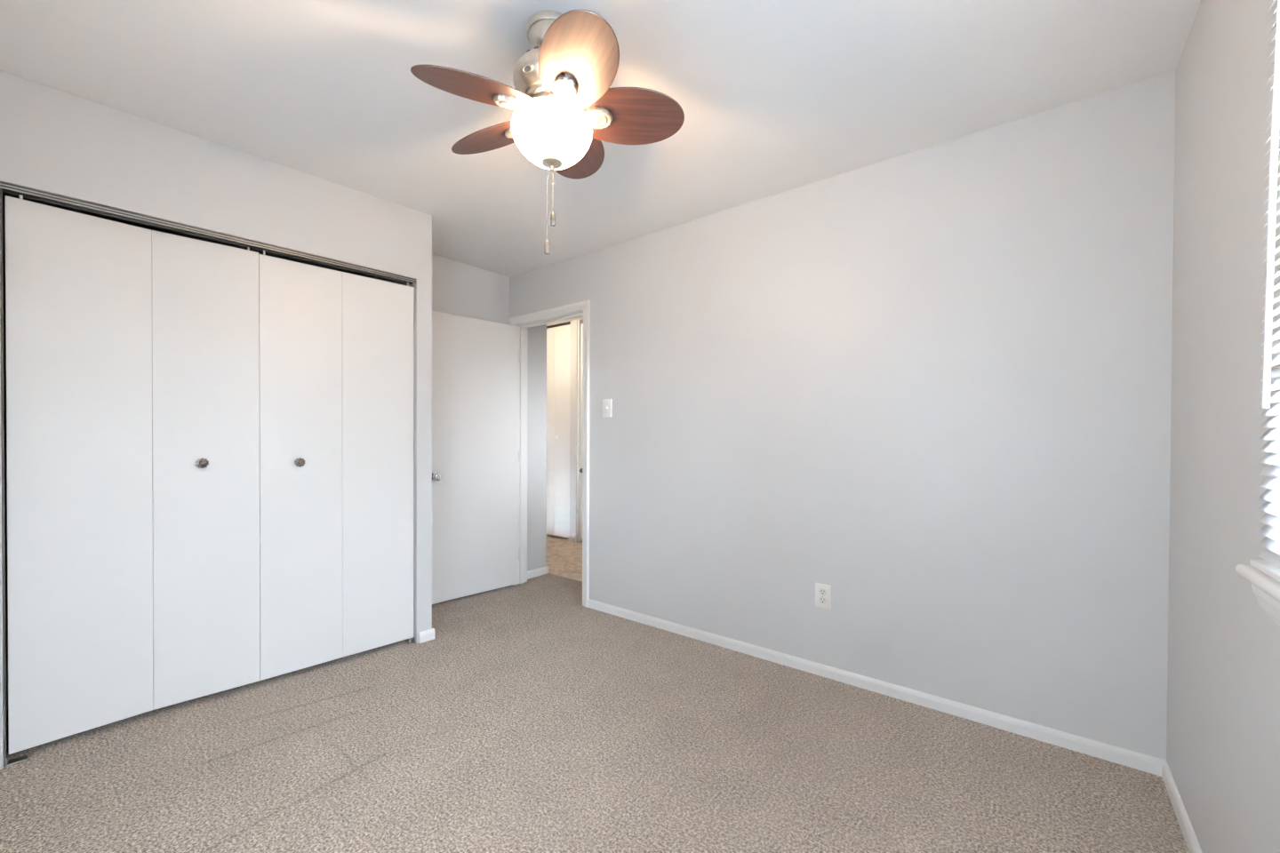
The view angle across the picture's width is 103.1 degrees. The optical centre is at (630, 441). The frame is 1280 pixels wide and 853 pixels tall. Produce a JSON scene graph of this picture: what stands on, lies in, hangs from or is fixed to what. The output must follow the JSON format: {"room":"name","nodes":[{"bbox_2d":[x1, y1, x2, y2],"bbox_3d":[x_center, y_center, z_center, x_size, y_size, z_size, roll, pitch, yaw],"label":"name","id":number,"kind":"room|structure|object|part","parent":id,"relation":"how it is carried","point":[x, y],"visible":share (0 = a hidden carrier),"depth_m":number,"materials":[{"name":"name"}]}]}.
{"room":"empty bedroom","nodes":[
{"label":"empty bedroom","id":0,"kind":"room"},
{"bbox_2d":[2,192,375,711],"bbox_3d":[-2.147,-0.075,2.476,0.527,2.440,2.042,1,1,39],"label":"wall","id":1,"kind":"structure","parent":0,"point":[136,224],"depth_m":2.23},
{"bbox_2d":[0,70,431,769],"bbox_3d":[-2.016,-0.073,2.332,0.604,2.440,2.096,1,1,39],"label":"wall","id":2,"kind":"structure","parent":0,"point":[52,140],"depth_m":2.20,"materials":[{"name":"grey paint"}]},
{"bbox_2d":[0,188,6,767],"bbox_3d":[-2.221,0.132,1.800,0.043,2.036,0.004,1,1,42],"label":"trim","id":3,"kind":"structure","parent":2,"relation":"attached to","point":[1,190],"depth_m":1.79,"materials":[{"name":"white wood"}]},
{"bbox_2d":[0,181,415,284],"bbox_3d":[-1.720,-0.899,2.334,0.056,0.022,1.474,1,1,42],"label":"closet track","id":4,"kind":"object","parent":2,"relation":"attached to","point":[6,188],"visible":0.95,"depth_m":2.14,"materials":[{"name":"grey metal"}]},
{"bbox_2d":[4,194,259,754],"bbox_3d":[-1.983,0.116,2.096,0.062,2.008,0.745,1,1,44],"label":"bifold closet door","id":5,"kind":"structure","parent":4,"relation":"hanging from","point":[115,342],"depth_m":2.04,"materials":[{"name":"white paint"}]},
{"bbox_3d":[-2.109,0.124,1.965,0.026,1.992,0.382,1,1,38],"label":"panel","id":6,"kind":"part","parent":5,"relation":"part of","materials":[{"name":"white paint"}]},
{"bbox_3d":[-1.856,0.095,2.205,0.030,0.046,0.044,1,1,39],"label":"knob","id":7,"kind":"part","parent":5,"relation":"part of","materials":[{"name":"grey metal"}]},
{"bbox_3d":[-1.860,0.123,2.243,0.361,1.992,0.026,0,1,-45],"label":"panel","id":8,"kind":"part","parent":5,"relation":"part of","materials":[{"name":"white paint"}]},
{"bbox_2d":[258,250,413,680],"bbox_3d":[-1.474,0.113,2.621,0.056,2.008,0.716,1,1,44],"label":"bifold closet door","id":9,"kind":"structure","parent":4,"relation":"hanging from","point":[336,348],"depth_m":2.58,"materials":[{"name":"white paint"}]},
{"bbox_3d":[-1.603,0.103,2.466,0.030,0.046,0.044,1,1,39],"label":"knob","id":10,"kind":"part","parent":9,"relation":"part of","materials":[{"name":"grey metal"}]},
{"bbox_3d":[-1.611,0.125,2.497,0.026,1.986,0.348,1,1,43],"label":"panel","id":11,"kind":"part","parent":9,"relation":"part of","materials":[{"name":"white paint"}]},
{"bbox_3d":[-1.364,0.124,2.757,0.026,1.986,0.368,1,1,44],"label":"panel","id":12,"kind":"part","parent":9,"relation":"part of","materials":[{"name":"white paint"}]},
{"bbox_2d":[418,628,435,643],"bbox_3d":[-1.321,1.113,3.054,0.434,0.060,0.091,1,1,42],"label":"baseboard","id":13,"kind":"structure","parent":2,"relation":"attached to","point":[426,636],"depth_m":2.91,"materials":[{"name":"white paint"}]},
{"bbox_2d":[432,254,509,325],"bbox_3d":[-1.337,-0.082,3.684,0.120,2.440,1.027,1,1,39],"label":"wall","id":14,"kind":"structure","parent":0,"point":[460,289],"depth_m":3.76,"materials":[{"name":"grey paint"}]},
{"bbox_2d":[527,324,546,571],"bbox_3d":[-1.700,-0.110,4.965,2.315,2.470,0.269,1,1,39],"label":"wall","id":15,"kind":"structure","parent":0,"point":[537,335],"depth_m":4.26,"materials":[{"name":"grey paint"}]},
{"bbox_2d":[527,566,548,579],"bbox_3d":[-1.652,1.095,4.950,2.229,0.062,0.269,1,1,39],"label":"baseboard","id":16,"kind":"structure","parent":15,"relation":"attached to","point":[543,571],"depth_m":4.26,"materials":[{"name":"white paint"}]},
{"bbox_2d":[569,320,577,542],"bbox_3d":[-0.356,-0.110,5.607,3.600,2.470,0.240,1,1,39],"label":"wall","id":17,"kind":"structure","parent":0,"point":[573,388],"depth_m":5.68,"materials":[{"name":"grey paint"}]},
{"bbox_2d":[568,536,575,542],"bbox_3d":[-0.647,1.093,5.686,0.099,0.060,0.014,1,1,39],"label":"baseboard","id":18,"kind":"structure","parent":17,"relation":"attached to","point":[572,539],"depth_m":5.68,"materials":[{"name":"white paint"}]},
{"bbox_2d":[576,320,583,542],"bbox_3d":[-0.546,-0.111,5.690,0.024,2.470,0.110,1,1,39],"label":"trim","id":19,"kind":"structure","parent":17,"relation":"attached to","point":[580,322],"depth_m":5.65,"materials":[{"name":"white paint"}]},
{"bbox_2d":[579,323,583,539],"bbox_3d":[-0.248,-0.102,5.382,0.808,2.400,0.095,1,1,39],"label":"door","id":20,"kind":"structure","parent":17,"relation":"in","point":[581,324],"depth_m":5.63,"materials":[{"name":"white paint"}]},
{"bbox_2d":[0,534,1189,852],"bbox_3d":[-0.829,1.173,3.072,6.070,0.063,4.870,1,1,39],"label":"floor","id":21,"kind":"structure","parent":0,"point":[534,719],"depth_m":1.81,"materials":[{"name":"beige carpet"}]},
{"bbox_2d":[5,753,28,767],"bbox_3d":[-2.204,1.136,1.826,0.040,0.028,0.051,1,1,42],"label":"pivot bracket","id":22,"kind":"object","parent":21,"relation":"on","point":[20,759],"visible":1,"depth_m":1.82,"materials":[{"name":"silver metal"}]},
{"bbox_2d":[407,637,415,644],"bbox_3d":[-1.242,1.131,2.881,0.033,0.028,0.035,1,1,42],"label":"pivot bracket","id":23,"kind":"object","parent":21,"relation":"on","point":[413,638],"visible":1,"depth_m":2.88,"materials":[{"name":"silver metal"}]},
{"bbox_2d":[0,0,1200,327],"bbox_3d":[-0.819,-1.350,3.051,6.070,0.110,4.870,1,1,39],"label":"ceiling","id":24,"kind":"structure","parent":0,"point":[775,97],"depth_m":1.81,"materials":[{"name":"paint"}]},
{"bbox_2d":[410,8,684,254],"bbox_3d":[-0.266,-0.934,1.589,0.791,0.692,0.778,1,1,39],"label":"ceiling fan","id":25,"kind":"object","parent":24,"relation":"hanging from","point":[564,102],"visible":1,"depth_m":1.51,"materials":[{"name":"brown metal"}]},
{"bbox_3d":[-0.432,-1.004,1.451,0.365,0.005,0.203,-7,20,-36],"label":"blade","id":26,"kind":"part","parent":25,"relation":"part of","materials":[{"name":"brown wood"}]},
{"bbox_3d":[-0.449,-1.019,1.703,0.365,0.005,0.202,-2,20,29],"label":"blade","id":27,"kind":"part","parent":25,"relation":"part of","materials":[{"name":"brown wood"}]},
{"bbox_3d":[-0.253,-0.744,1.592,0.017,0.230,0.002,0,0,5],"label":"pull chain","id":28,"kind":"part","parent":25,"relation":"part of","materials":[{"name":"beige"}]},
{"bbox_3d":[-0.244,-0.946,1.590,0.253,0.157,0.253,1,1,39],"label":"lamp shade","id":29,"kind":"part","parent":25,"relation":"part of","materials":[{"name":"white glass"}]},
{"bbox_3d":[-0.146,-1.017,1.376,0.202,0.005,0.365,20,-7,-24],"label":"blade","id":30,"kind":"part","parent":25,"relation":"part of","materials":[{"name":"brown wood"}]},
{"bbox_3d":[-0.198,-1.033,1.818,0.203,0.005,0.365,-18,-1,12],"label":"blade","id":31,"kind":"part","parent":25,"relation":"part of","materials":[{"name":"brown wood"}]},
{"bbox_3d":[-0.010,-1.023,1.606,0.365,0.005,0.202,0,-17,-4],"label":"blade","id":32,"kind":"part","parent":25,"relation":"part of","materials":[{"name":"brown wood"}]},
{"bbox_2d":[546,321,570,328],"bbox_3d":[-0.987,-1.341,5.994,0.852,0.017,0.040,1,1,39],"label":"closet track","id":33,"kind":"object","parent":24,"relation":"attached to","point":[567,323],"visible":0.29,"depth_m":5.86,"materials":[{"name":"brown metal"}]},
{"bbox_2d":[546,324,570,538],"bbox_3d":[-1.004,-0.112,5.992,0.848,2.418,0.056,1,1,39],"label":"bifold closet door","id":34,"kind":"structure","parent":33,"relation":"hanging from","point":[558,339],"depth_m":5.85,"materials":[{"name":"white paint"}]},
{"bbox_3d":[-1.101,-0.113,6.088,0.578,2.418,0.028,1,1,39],"label":"panel","id":35,"kind":"part","parent":34,"relation":"part of","materials":[{"name":"white paint"}]},
{"bbox_2d":[509,71,1175,760],"bbox_3d":[0.486,-0.069,2.950,3.890,2.440,0.120,1,1,39],"label":"wall","id":36,"kind":"structure","parent":0,"point":[930,388],"depth_m":2.23,"materials":[{"name":"grey paint"}]},
{"bbox_2d":[509,300,589,607],"bbox_3d":[-0.585,0.085,3.806,0.864,2.109,0.141,1,1,39],"label":"door frame","id":37,"kind":"structure","parent":36,"relation":"attached to","point":[584,306],"depth_m":3.78,"materials":[{"name":"white paint"}]},
{"bbox_2d":[432,311,519,604],"bbox_3d":[-1.138,0.113,3.725,0.114,2.014,0.754,1,1,39],"label":"door","id":38,"kind":"structure","parent":37,"relation":"attached to","point":[476,454],"depth_m":3.70,"materials":[{"name":"white paint"}]},
{"bbox_2d":[602,399,611,417],"bbox_3d":[-0.157,-0.219,3.380,0.078,0.120,0.016,1,1,39],"label":"light switch","id":39,"kind":"object","parent":36,"relation":"attached to","point":[606,403],"visible":1,"depth_m":3.38,"materials":[{"name":"white plastic"}]},
{"bbox_2d":[815,583,831,609],"bbox_3d":[0.947,0.763,2.500,0.077,0.119,0.007,1,1,39],"label":"wall outlet","id":40,"kind":"object","parent":36,"relation":"attached to","point":[822,591],"visible":1,"depth_m":2.50,"materials":[{"name":"white plastic"}]},
{"bbox_2d":[818,597,826,603],"bbox_3d":[0.946,0.783,2.500,0.036,0.029,0.001,1,1,39],"label":"receptacle","id":41,"kind":"object","parent":40,"relation":"attached to","point":[821,600],"depth_m":2.50,"materials":[{"name":"white plastic"}]},
{"bbox_2d":[818,588,826,595],"bbox_3d":[0.947,0.742,2.499,0.036,0.029,0.001,1,1,39],"label":"receptacle","id":42,"kind":"object","parent":40,"relation":"attached to","point":[821,591],"depth_m":2.50,"materials":[{"name":"white plastic"}]},
{"bbox_2d":[587,599,1165,776],"bbox_3d":[0.783,1.127,2.632,2.768,0.056,0.012,1,1,39],"label":"baseboard","id":43,"kind":"structure","parent":36,"relation":"attached to","point":[1132,759],"depth_m":2.23,"materials":[{"name":"white paint"}]},
{"bbox_2d":[1166,0,1279,852],"bbox_3d":[0.946,-0.046,0.503,0.140,2.440,3.111,1,1,39],"label":"wall","id":44,"kind":"structure","parent":0,"point":[1223,741],"depth_m":1.26,"materials":[{"name":"grey paint"}]},
{"bbox_2d":[1161,760,1202,852],"bbox_3d":[0.919,1.145,0.607,0.012,0.056,2.989,1,1,39],"label":"baseboard","id":45,"kind":"structure","parent":44,"relation":"attached to","point":[1189,836],"depth_m":1.55,"materials":[{"name":"white paint"}]},
{"bbox_2d":[1235,564,1279,626],"bbox_3d":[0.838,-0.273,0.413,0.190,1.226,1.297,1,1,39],"label":"window sill","id":46,"kind":"structure","parent":44,"relation":"in","point":[1266,589],"depth_m":0.89,"materials":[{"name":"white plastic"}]},
{"bbox_3d":[0.814,0.250,0.435,0.135,0.023,1.297,1,1,39],"label":"sill","id":47,"kind":"part","parent":46,"relation":"part of","materials":[{"name":"white paint"}]},
{"bbox_2d":[1250,0,1279,583],"bbox_3d":[0.787,-0.349,0.470,0.056,1.168,1.205,1,1,39],"label":"window blind","id":48,"kind":"object","parent":44,"relation":"attached to","point":[1270,565],"visible":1,"depth_m":0.86,"materials":[{"name":"white plastic"}]},
{"bbox_3d":[0.788,0.228,0.472,0.026,0.013,1.205,1,1,39],"label":"rail","id":49,"kind":"part","parent":48,"relation":"part of","materials":[{"name":"white plastic"}]}
]}

